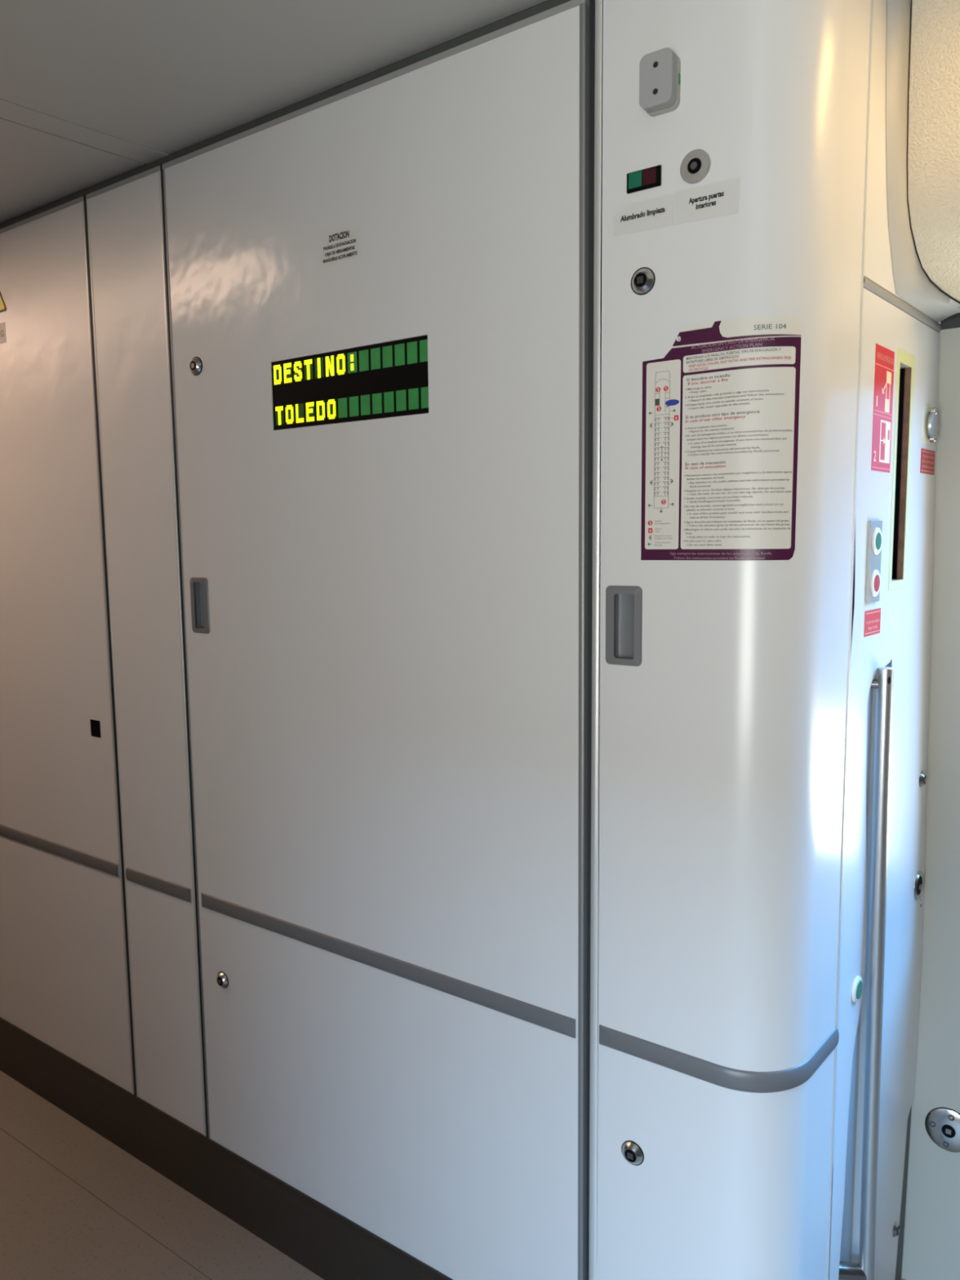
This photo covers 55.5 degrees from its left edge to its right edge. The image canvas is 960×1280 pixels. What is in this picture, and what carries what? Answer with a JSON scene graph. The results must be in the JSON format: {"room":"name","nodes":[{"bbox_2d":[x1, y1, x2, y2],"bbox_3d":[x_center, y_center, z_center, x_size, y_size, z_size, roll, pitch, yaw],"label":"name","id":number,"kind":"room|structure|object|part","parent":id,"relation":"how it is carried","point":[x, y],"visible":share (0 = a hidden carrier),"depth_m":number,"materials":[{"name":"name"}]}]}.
{"room":"train carriage","nodes":[
{"label":"train carriage","id":0,"kind":"room"},
{"bbox_2d":[0,165,206,1136],"bbox_3d":[-1.710,0.004,2.667,2.730,2.002,0.021,4,8,35],"label":"wall","id":1,"kind":"structure","parent":0,"point":[64,977],"depth_m":2.04,"materials":[{"name":"white plastic"}]},
{"bbox_2d":[0,322,6,343],"bbox_3d":[-1.159,-0.723,2.171,0.120,0.046,0.001,4,8,35],"label":"tag","id":2,"kind":"object","parent":1,"relation":"attached to","point":[2,330],"visible":1,"depth_m":2.14,"materials":[{"name":"grey"}]},
{"bbox_2d":[0,291,6,312],"bbox_3d":[-1.140,-0.811,2.147,0.098,0.086,0.001,4,8,35],"label":"warning sticker","id":3,"kind":"object","parent":1,"relation":"attached to","point":[2,306],"visible":1,"depth_m":2.13,"materials":[{"name":"yellow"}]},
{"bbox_3d":[-1.828,-0.994,2.632,2.467,0.010,0.021,4,8,35],"label":"edge trim","id":4,"kind":"part","parent":1,"relation":"part of","materials":[{"name":"grey"}]},
{"bbox_2d":[0,823,118,876],"bbox_3d":[-1.782,0.459,2.759,2.358,0.031,0.006,4,8,35],"label":"trim","id":5,"kind":"structure","parent":1,"relation":"attached to","point":[95,862],"depth_m":2.21,"materials":[{"name":"grey plastic"}]},
{"bbox_2d":[90,719,101,737],"bbox_3d":[-0.871,0.201,2.083,0.039,0.039,0.012,4,8,35],"label":"cap","id":6,"kind":"object","parent":1,"relation":"attached to","point":[95,724],"visible":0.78,"depth_m":2.08,"materials":[{"name":"black plastic"}]},
{"bbox_3d":[-0.817,0.071,2.032,0.007,1.993,0.021,4,8,35],"label":"edge trim","id":7,"kind":"part","parent":1,"relation":"part of","materials":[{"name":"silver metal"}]},
{"bbox_3d":[-0.802,0.072,2.022,0.006,1.993,0.021,4,8,35],"label":"edge trim","id":8,"kind":"part","parent":1,"relation":"part of","materials":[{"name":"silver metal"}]},
{"bbox_3d":[-0.713,-0.916,1.839,0.252,0.010,0.021,4,8,35],"label":"edge trim","id":9,"kind":"part","parent":1,"relation":"part of","materials":[{"name":"grey"}]},
{"bbox_2d":[125,866,191,902],"bbox_3d":[-0.703,0.533,1.991,0.226,0.031,0.006,4,8,35],"label":"trim","id":10,"kind":"structure","parent":1,"relation":"attached to","point":[177,891],"depth_m":1.99,"materials":[{"name":"grey plastic"}]},
{"bbox_3d":[-0.602,0.086,1.879,0.006,1.993,0.021,4,8,35],"label":"edge trim","id":11,"kind":"part","parent":1,"relation":"part of","materials":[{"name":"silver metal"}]},
{"bbox_2d":[0,1017,453,1279],"bbox_3d":[-1.323,1.102,2.507,3.670,0.151,0.015,4,8,35],"label":"baseboard","id":12,"kind":"structure","parent":1,"relation":"attached to","point":[319,1238],"depth_m":1.98,"materials":[{"name":"grey plastic"}]},
{"bbox_2d":[0,0,546,223],"bbox_3d":[-0.967,-0.886,1.147,5.800,0.051,3.200,4,8,35],"label":"ceiling","id":13,"kind":"structure","parent":0,"point":[92,92],"depth_m":1.43,"materials":[{"name":"grey plastic"}]},
{"bbox_2d":[885,0,959,322],"bbox_3d":[1.318,-0.736,0.916,1.639,0.538,0.345,4,8,35],"label":"panel","id":14,"kind":"object","parent":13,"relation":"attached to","point":[922,95],"visible":1,"depth_m":1.30,"materials":[{"name":"grey plastic"}]},
{"bbox_3d":[1.324,-0.730,0.923,1.602,0.512,0.271,4,8,35],"label":"textured panel","id":15,"kind":"part","parent":14,"relation":"part of","materials":[{"name":"beige plastic"}]},
{"bbox_2d":[863,0,940,324],"bbox_3d":[0.640,-0.772,1.372,0.020,0.514,0.393,5,8,40],"label":"wall","id":16,"kind":"structure","parent":0,"point":[877,268],"depth_m":1.26,"materials":[{"name":"white paint"}]},
{"bbox_2d":[588,0,873,1279],"bbox_3d":[0.341,0.066,1.263,0.368,2.149,0.137,0,6,4],"label":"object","id":17,"kind":"structure","parent":16,"relation":"in","point":[720,689],"depth_m":1.24,"materials":[{"name":"white laminate"}]},
{"bbox_3d":[0.172,0.060,1.329,0.016,2.149,0.022,4,8,35],"label":"edge trim","id":18,"kind":"part","parent":17,"relation":"part of","materials":[{"name":"silver metal"}]},
{"bbox_3d":[0.202,-0.020,1.286,0.057,0.113,0.005,4,8,35],"label":"pull handle","id":19,"kind":"part","parent":17,"relation":"part of","materials":[{"name":"grey plastic"}]},
{"bbox_2d":[614,594,634,658],"bbox_3d":[0.208,-0.020,1.292,0.032,0.091,0.014,4,8,35],"label":"door handle","id":20,"kind":"object","parent":17,"relation":"on","point":[624,603],"depth_m":1.30,"materials":[{"name":"grey metal"}]},
{"bbox_2d":[613,194,673,236],"bbox_3d":[0.216,-0.562,1.211,0.086,0.040,0.001,4,8,35],"label":"label","id":21,"kind":"object","parent":17,"relation":"attached to","point":[657,212],"visible":1,"depth_m":1.21,"materials":[{"name":"grey"}]},
{"bbox_2d":[626,164,661,193],"bbox_3d":[0.216,-0.607,1.204,0.049,0.025,0.003,4,8,35],"label":"rocker switch","id":22,"kind":"object","parent":17,"relation":"attached to","point":[651,177],"visible":1,"depth_m":1.20,"materials":[{"name":"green plastic"}]},
{"bbox_2d":[639,47,680,116],"bbox_3d":[0.230,-0.713,1.168,0.046,0.066,0.025,4,8,35],"label":"box","id":23,"kind":"object","parent":17,"relation":"attached to","point":[660,70],"visible":1,"depth_m":1.16,"materials":[{"name":"grey plastic"}]},
{"bbox_2d":[680,149,711,183],"bbox_3d":[0.274,-0.603,1.163,0.040,0.040,0.011,4,8,35],"label":"switch","id":24,"kind":"object","parent":17,"relation":"attached to","point":[695,165],"visible":1,"depth_m":1.16,"materials":[{"name":"grey metal"}]},
{"bbox_2d":[674,177,740,225],"bbox_3d":[0.288,-0.557,1.161,0.088,0.044,0.001,4,8,35],"label":"label","id":25,"kind":"object","parent":17,"relation":"attached to","point":[721,198],"visible":1,"depth_m":1.16,"materials":[{"name":"grey paper"}]},
{"bbox_2d":[599,1024,839,1093],"bbox_3d":[0.355,0.600,1.308,0.355,0.030,0.123,0,6,2],"label":"trim","id":26,"kind":"structure","parent":17,"relation":"attached to","point":[704,1070],"depth_m":1.28,"materials":[{"name":"grey plastic"}]},
{"bbox_2d":[640,315,801,560],"bbox_3d":[0.307,-0.257,1.190,0.203,0.306,0.024,2,7,25],"label":"poster","id":27,"kind":"object","parent":17,"relation":"attached to","point":[721,406],"visible":1,"depth_m":1.18,"materials":[{"name":"grey paper"}]},
{"bbox_3d":[0.245,-0.247,1.228,0.049,0.249,0.001,4,8,35],"label":"map panel","id":28,"kind":"part","parent":27,"relation":"part of","materials":[{"name":"grey paper"}]},
{"bbox_3d":[0.330,-0.231,1.178,0.141,0.227,0.017,2,7,23],"label":"text panel","id":29,"kind":"part","parent":27,"relation":"part of","materials":[{"name":"grey paper"}]},
{"bbox_3d":[0.328,-0.358,1.164,0.140,0.021,0.017,2,7,23],"label":"notice panel","id":30,"kind":"part","parent":27,"relation":"part of","materials":[{"name":"grey paper"}]},
{"bbox_3d":[0.519,0.059,1.311,0.022,2.149,0.004,5,8,40],"label":"seam edge trim","id":31,"kind":"part","parent":17,"relation":"part of","materials":[{"name":"silver metal"}]},
{"bbox_2d":[828,287,939,1279],"bbox_3d":[0.599,0.114,1.486,0.144,2.300,0.567,5,8,40],"label":"door","id":32,"kind":"structure","parent":16,"relation":"in","point":[902,643],"depth_m":1.51,"materials":[{"name":"white paint"}]},
{"bbox_2d":[852,976,862,1002],"bbox_3d":[0.589,0.545,1.424,0.006,0.040,0.040,5,8,40],"label":"button","id":33,"kind":"object","parent":32,"relation":"attached to","point":[857,988],"visible":1,"depth_m":1.42,"materials":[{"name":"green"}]},
{"bbox_2d":[838,666,893,1279],"bbox_3d":[0.601,0.572,1.456,0.087,1.066,0.034,-1,6,-6],"label":"grab bar","id":34,"kind":"object","parent":32,"relation":"attached to","point":[864,1269],"visible":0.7,"depth_m":1.44,"materials":[{"name":"silver metal"}]},
{"bbox_2d":[863,608,880,636],"bbox_3d":[0.589,-0.027,1.370,0.001,0.038,0.073,5,8,40],"label":"notice","id":35,"kind":"object","parent":32,"relation":"attached to","point":[872,617],"visible":1,"depth_m":1.37,"materials":[{"name":"red"}]},
{"bbox_2d":[865,520,882,603],"bbox_3d":[0.585,-0.116,1.350,0.008,0.120,0.052,5,8,40],"label":"plate","id":36,"kind":"object","parent":32,"relation":"attached to","point":[873,548],"visible":1,"depth_m":1.34,"materials":[{"name":"grey"}]},
{"bbox_2d":[871,343,894,472],"bbox_3d":[0.594,-0.338,1.344,0.001,0.178,0.085,5,8,40],"label":"sign","id":37,"kind":"object","parent":32,"relation":"attached to","point":[884,357],"visible":1,"depth_m":1.34,"materials":[{"name":"red"}]},
{"bbox_2d":[892,1220,899,1237],"bbox_3d":[0.767,1.087,1.683,0.010,0.032,0.032,5,8,40],"label":"lock","id":38,"kind":"object","parent":32,"relation":"attached to","point":[895,1231],"visible":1,"depth_m":1.68,"materials":[{"name":"silver metal"}]},
{"bbox_2d":[888,347,915,590],"bbox_3d":[0.661,-0.263,1.431,0.001,0.366,0.087,5,8,40],"label":"luminous border","id":39,"kind":"object","parent":32,"relation":"attached to","point":[903,357],"visible":1,"depth_m":1.42,"materials":[{"name":"yellow"}]},
{"bbox_2d":[914,870,924,900],"bbox_3d":[0.796,0.445,1.656,0.008,0.053,0.053,5,8,40],"label":"lock","id":40,"kind":"object","parent":32,"relation":"attached to","point":[919,880],"visible":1,"depth_m":1.65,"materials":[{"name":"silver metal"}]},
{"bbox_2d":[919,770,926,786],"bbox_3d":[0.788,0.248,1.626,0.009,0.031,0.032,5,8,40],"label":"lock","id":41,"kind":"object","parent":32,"relation":"attached to","point":[922,777],"visible":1,"depth_m":1.62,"materials":[{"name":"silver metal"}]},
{"bbox_2d":[920,448,935,475],"bbox_3d":[0.754,-0.300,1.537,0.001,0.040,0.082,5,8,40],"label":"notice","id":42,"kind":"object","parent":32,"relation":"attached to","point":[927,456],"visible":1,"depth_m":1.53,"materials":[{"name":"red"}]},
{"bbox_3d":[0.750,-0.359,1.516,0.014,0.066,0.066,5,8,40],"label":"twist handle","id":43,"kind":"part","parent":32,"relation":"part of","materials":[{"name":"silver metal"}]},
{"bbox_2d":[863,276,941,332],"bbox_3d":[0.650,-0.509,1.395,0.006,0.016,0.393,5,8,40],"label":"trim","id":44,"kind":"structure","parent":16,"relation":"attached to","point":[868,285],"depth_m":1.37,"materials":[{"name":"grey"}]},
{"bbox_2d":[901,327,959,1279],"bbox_3d":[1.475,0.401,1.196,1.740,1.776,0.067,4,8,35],"label":"door","id":45,"kind":"structure","parent":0,"point":[931,1237],"depth_m":1.69,"materials":[{"name":"grey paint"}]},
{"bbox_2d":[894,1106,911,1279],"bbox_3d":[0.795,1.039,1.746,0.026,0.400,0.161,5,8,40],"label":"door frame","id":46,"kind":"structure","parent":45,"relation":"attached to","point":[902,1219],"depth_m":1.75,"materials":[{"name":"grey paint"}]},
{"bbox_2d":[924,1106,959,1152],"bbox_3d":[0.877,0.917,1.708,0.082,0.082,0.010,4,8,35],"label":"lock plate","id":47,"kind":"object","parent":45,"relation":"attached to","point":[942,1125],"visible":1,"depth_m":1.71,"materials":[{"name":"silver metal"}]},
{"bbox_3d":[-1.323,0.025,2.462,3.800,2.300,0.066,4,8,35],"label":"wall","id":48,"kind":"structure","parent":0,"visible":0},
{"bbox_2d":[83,194,136,1095],"bbox_3d":[-0.805,0.064,2.033,0.009,2.005,0.034,4,8,35],"label":"trim","id":49,"kind":"structure","parent":48,"relation":"attached to","point":[84,196],"depth_m":2.01,"materials":[{"name":"grey rubber"}]},
{"bbox_2d":[160,164,208,1137],"bbox_3d":[-0.593,0.079,1.881,0.006,2.005,0.034,4,8,35],"label":"trim","id":50,"kind":"structure","parent":48,"relation":"attached to","point":[162,175],"depth_m":1.86,"materials":[{"name":"grey rubber"}]},
{"bbox_2d":[0,0,571,229],"bbox_3d":[-1.334,-0.973,2.288,3.671,0.014,0.026,4,8,35],"label":"trim","id":51,"kind":"structure","parent":48,"relation":"attached to","point":[548,5],"depth_m":1.52,"materials":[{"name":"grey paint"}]},
{"bbox_2d":[162,0,589,1279],"bbox_3d":[-0.220,0.108,1.603,0.922,2.002,0.031,4,8,35],"label":"door","id":52,"kind":"structure","parent":48,"relation":"in","point":[385,620],"depth_m":1.52,"materials":[{"name":"white plastic"}]},
{"bbox_3d":[-0.591,0.086,1.871,0.006,1.993,0.021,4,8,35],"label":"edge trim","id":53,"kind":"part","parent":52,"relation":"part of","materials":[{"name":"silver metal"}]},
{"bbox_2d":[194,582,204,628],"bbox_3d":[-0.553,-0.070,1.822,0.030,0.092,0.014,4,8,35],"label":"door handle","id":54,"kind":"object","parent":52,"relation":"on","point":[199,587],"depth_m":1.83,"materials":[{"name":"grey metal"}]},
{"bbox_3d":[-0.557,-0.069,1.816,0.056,0.111,0.005,4,8,35],"label":"pull handle","id":55,"kind":"part","parent":52,"relation":"part of","materials":[{"name":"grey plastic"}]},
{"bbox_2d":[320,222,359,266],"bbox_3d":[-0.232,-0.654,1.512,0.090,0.053,0.001,4,8,35],"label":"label","id":56,"kind":"object","parent":52,"relation":"attached to","point":[342,244],"visible":1,"depth_m":1.51,"materials":[{"name":"grey"}]},
{"bbox_2d":[271,335,428,430],"bbox_3d":[-0.222,-0.428,1.545,0.360,0.119,0.019,4,8,35],"label":"destination display","id":57,"kind":"object","parent":52,"relation":"attached to","point":[387,380],"visible":1,"depth_m":1.53,"materials":[{"name":"black plastic"}]},
{"bbox_3d":[-0.229,-0.883,1.494,0.922,0.010,0.021,4,8,35],"label":"edge trim","id":58,"kind":"part","parent":52,"relation":"part of","materials":[{"name":"grey"}]},
{"bbox_2d":[200,892,575,1038],"bbox_3d":[-0.219,0.567,1.646,0.893,0.031,0.006,4,8,35],"label":"trim","id":59,"kind":"structure","parent":52,"relation":"attached to","point":[561,1024],"depth_m":1.58,"materials":[{"name":"grey plastic"}]},
{"bbox_3d":[0.153,0.138,1.341,0.008,1.993,0.022,4,8,35],"label":"edge trim","id":60,"kind":"part","parent":52,"relation":"part of","materials":[{"name":"silver metal"}]},
{"bbox_2d":[586,0,595,1279],"bbox_3d":[0.171,0.134,1.349,0.014,2.300,0.028,4,8,35],"label":"trim","id":61,"kind":"structure","parent":48,"relation":"attached to","point":[592,2],"depth_m":1.30,"materials":[{"name":"grey rubber"}]},
{"bbox_3d":[1.462,-0.809,1.112,1.800,0.400,0.045,4,8,35],"label":"wall","id":62,"kind":"structure","parent":0,"visible":0},
{"bbox_2d":[940,312,959,329],"bbox_3d":[1.470,-0.546,1.114,1.760,0.124,0.085,4,8,35],"label":"trim","id":63,"kind":"structure","parent":62,"relation":"attached to","point":[953,321],"depth_m":1.55,"materials":[{"name":"grey plastic"}]}
]}

